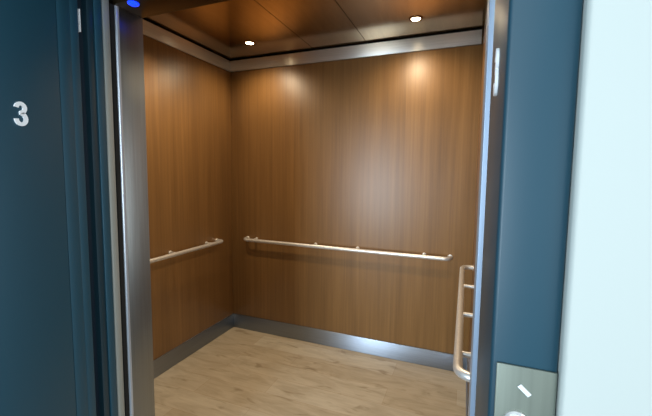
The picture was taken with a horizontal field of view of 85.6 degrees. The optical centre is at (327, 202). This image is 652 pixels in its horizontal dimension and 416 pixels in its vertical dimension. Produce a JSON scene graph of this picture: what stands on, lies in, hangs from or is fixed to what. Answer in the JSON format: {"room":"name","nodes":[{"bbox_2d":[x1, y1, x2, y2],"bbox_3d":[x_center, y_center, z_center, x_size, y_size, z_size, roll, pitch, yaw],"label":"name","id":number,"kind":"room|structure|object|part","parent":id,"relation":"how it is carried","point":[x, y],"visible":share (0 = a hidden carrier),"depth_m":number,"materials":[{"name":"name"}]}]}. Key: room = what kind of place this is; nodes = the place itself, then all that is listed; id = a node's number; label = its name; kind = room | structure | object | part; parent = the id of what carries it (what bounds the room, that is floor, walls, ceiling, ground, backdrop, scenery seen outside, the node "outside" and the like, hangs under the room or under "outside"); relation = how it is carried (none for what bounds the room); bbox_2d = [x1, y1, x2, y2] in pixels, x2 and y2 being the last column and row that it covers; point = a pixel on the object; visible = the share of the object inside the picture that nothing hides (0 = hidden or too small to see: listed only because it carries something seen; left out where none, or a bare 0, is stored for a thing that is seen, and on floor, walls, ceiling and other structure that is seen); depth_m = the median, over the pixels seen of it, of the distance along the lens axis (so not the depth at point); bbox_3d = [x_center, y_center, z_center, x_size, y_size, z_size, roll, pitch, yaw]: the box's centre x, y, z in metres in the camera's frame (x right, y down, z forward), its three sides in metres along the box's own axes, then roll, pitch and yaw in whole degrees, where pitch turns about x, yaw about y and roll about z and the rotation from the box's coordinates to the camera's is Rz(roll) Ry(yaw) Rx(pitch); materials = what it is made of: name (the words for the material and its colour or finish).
{"room":"elevator lobby","nodes":[
{"label":"elevator lobby","id":0,"kind":"room"},
{"bbox_2d":[143,35,232,360],"bbox_3d":[-1.229,0.066,2.560,0.045,2.408,1.677,3,5,21],"label":"wall","id":1,"kind":"structure","parent":0,"point":[188,97],"depth_m":2.79,"materials":[{"name":"brown wood"}]},
{"bbox_2d":[142,19,229,71],"bbox_3d":[-1.210,-1.192,2.468,0.041,0.116,1.707,3,5,21],"label":"trim","id":2,"kind":"structure","parent":1,"relation":"attached to","point":[155,32],"depth_m":2.69,"materials":[{"name":"metal"}]},
{"bbox_2d":[150,238,222,262],"bbox_3d":[-1.187,0.387,2.518,0.090,0.040,1.355,3,5,21],"label":"handrail","id":3,"kind":"object","parent":1,"relation":"attached to","point":[171,254],"visible":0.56,"depth_m":2.68,"materials":[{"name":"metal"}]},
{"bbox_2d":[153,314,233,377],"bbox_3d":[-1.218,1.200,2.641,0.010,0.132,1.667,3,5,21],"label":"baseboard","id":4,"kind":"structure","parent":1,"relation":"attached to","point":[171,358],"depth_m":2.88,"materials":[{"name":"metal"}]},
{"bbox_2d":[154,327,465,415],"bbox_3d":[-0.246,1.333,2.244,2.209,0.040,1.822,3,5,21],"label":"floor","id":5,"kind":"structure","parent":0,"point":[240,372],"depth_m":2.52,"materials":[{"name":"wood"}]},
{"bbox_2d":[142,0,487,60],"bbox_3d":[-0.202,-1.230,2.064,2.209,0.050,1.742,3,5,21],"label":"ceiling","id":6,"kind":"structure","parent":0,"point":[276,27],"depth_m":2.41,"materials":[{"name":"brown wood"}]},
{"bbox_2d":[244,41,255,45],"bbox_3d":[-0.618,-1.268,2.801,0.094,0.008,0.094,3,5,21],"label":"recessed light","id":7,"kind":"object","parent":6,"relation":"in","point":[250,43],"visible":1,"depth_m":2.79,"materials":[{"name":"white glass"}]},
{"bbox_2d":[409,15,422,21],"bbox_3d":[0.586,-1.214,2.330,0.094,0.008,0.094,3,5,21],"label":"recessed light","id":8,"kind":"object","parent":6,"relation":"in","point":[417,18],"visible":1,"depth_m":2.32,"materials":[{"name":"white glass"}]},
{"bbox_2d":[231,44,482,353],"bbox_3d":[0.093,0.047,2.965,2.209,2.408,0.045,3,5,21],"label":"wall","id":9,"kind":"structure","parent":0,"point":[380,153],"depth_m":2.87,"materials":[{"name":"brown wood"}]},
{"bbox_2d":[243,236,452,260],"bbox_3d":[0.072,0.373,2.926,1.830,0.043,0.090,3,5,21],"label":"handrail","id":10,"kind":"object","parent":9,"relation":"attached to","point":[357,249],"visible":1,"depth_m":2.83,"materials":[{"name":"metal"}]},
{"bbox_2d":[233,313,466,370],"bbox_3d":[0.070,1.181,3.035,2.119,0.132,0.010,3,5,21],"label":"baseboard","id":11,"kind":"structure","parent":9,"relation":"attached to","point":[436,359],"depth_m":2.98,"materials":[{"name":"metal"}]},
{"bbox_2d":[230,29,481,72],"bbox_3d":[0.109,-1.210,2.860,2.209,0.116,0.041,3,5,21],"label":"trim","id":12,"kind":"structure","parent":9,"relation":"attached to","point":[470,37],"depth_m":2.77,"materials":[{"name":"metal"}]},
{"bbox_2d":[468,16,486,395],"bbox_3d":[0.785,0.156,1.772,0.045,2.408,1.677,3,5,21],"label":"wall","id":13,"kind":"structure","parent":0,"point":[484,39],"depth_m":2.24,"materials":[{"name":"brown wood"}]},
{"bbox_2d":[453,265,473,381],"bbox_3d":[0.676,0.479,1.708,0.084,0.040,1.408,3,5,21],"label":"handrail","id":14,"kind":"object","parent":13,"relation":"attached to","point":[458,368],"visible":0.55,"depth_m":1.37,"materials":[{"name":"metal"}]},
{"bbox_2d":[466,358,468,415],"bbox_3d":[0.744,1.287,1.873,0.010,0.132,1.667,3,5,21],"label":"baseboard","id":15,"kind":"structure","parent":13,"relation":"attached to","point":[467,396],"depth_m":2.22,"materials":[{"name":"metal"}]},
{"bbox_2d":[481,27,483,44],"bbox_3d":[1.081,-1.163,2.450,0.013,0.117,0.013,3,5,21],"label":"trim","id":16,"kind":"structure","parent":13,"relation":"attached to","point":[482,27],"depth_m":2.44,"materials":[{"name":"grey metal"}]},
{"bbox_2d":[555,0,651,415],"bbox_3d":[1.280,0.132,0.102,2.082,2.750,0.132,3,5,21],"label":"wall","id":17,"kind":"structure","parent":0,"point":[605,357],"depth_m":0.40,"materials":[{"name":"grey paint"}]},
{"bbox_2d":[0,0,582,415],"bbox_3d":[-0.532,0.299,1.011,1.938,2.222,0.463,3,5,21],"label":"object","id":18,"kind":"structure","parent":17,"relation":"in","point":[58,357],"depth_m":1.02,"materials":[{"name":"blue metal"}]},
{"bbox_2d":[14,102,27,125],"bbox_3d":[-0.895,-0.259,1.028,0.004,0.070,0.035,3,5,21],"label":"number","id":19,"kind":"object","parent":18,"relation":"attached to","point":[23,111],"depth_m":1.03,"materials":[{"name":"white plastic"}]},
{"bbox_2d":[78,9,80,31],"bbox_3d":[-0.842,-0.615,1.189,0.019,0.075,0.004,3,5,21],"label":"guide","id":20,"kind":"object","parent":18,"relation":"attached to","point":[79,21],"visible":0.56,"depth_m":1.19,"materials":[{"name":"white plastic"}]},
{"bbox_3d":[-1.103,0.288,1.398,0.594,2.140,0.024,3,5,21],"label":"sliding panel","id":21,"kind":"part","parent":18,"relation":"part of","materials":[{"name":"blue metal"}]},
{"bbox_3d":[-1.091,0.287,1.422,0.599,2.140,0.026,3,5,21],"label":"sliding panel","id":22,"kind":"part","parent":18,"relation":"part of","materials":[{"name":"blue metal"}]},
{"bbox_2d":[101,0,494,415],"bbox_3d":[-0.558,0.122,1.307,2.209,2.524,0.172,3,5,21],"label":"door frame","id":23,"kind":"structure","parent":18,"relation":"in","point":[122,23],"depth_m":1.35,"materials":[{"name":"metal"}]},
{"bbox_3d":[-1.080,0.284,1.448,0.599,2.140,0.028,3,5,21],"label":"sliding panel","id":24,"kind":"part","parent":23,"relation":"part of","materials":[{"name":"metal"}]},
{"bbox_2d":[127,0,138,6],"bbox_3d":[-0.699,-0.715,1.269,0.038,0.010,0.038,3,5,21],"label":"indicator light","id":25,"kind":"object","parent":23,"relation":"attached to","point":[130,2],"visible":1,"depth_m":1.26,"materials":[{"name":"blue plastic"}]},
{"bbox_3d":[-1.170,0.302,1.596,0.875,2.102,0.104,3,5,21],"label":"return panel","id":26,"kind":"part","parent":23,"relation":"part of","materials":[{"name":"metal"}]},
{"bbox_3d":[0.437,0.375,0.955,0.080,2.102,0.126,3,5,21],"label":"return panel","id":27,"kind":"part","parent":23,"relation":"part of","materials":[{"name":"metal"}]},
{"bbox_2d":[493,48,498,95],"bbox_3d":[0.271,-0.209,0.566,0.004,0.074,0.037,3,5,21],"label":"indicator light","id":28,"kind":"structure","parent":18,"relation":"attached to","point":[495,86],"depth_m":0.55,"materials":[{"name":"white plastic"}]},
{"bbox_3d":[0.253,0.358,0.462,0.069,0.294,0.011,3,5,21],"label":"call switch panel","id":29,"kind":"part","parent":18,"relation":"part of","materials":[{"name":"silver metal"}]}
]}

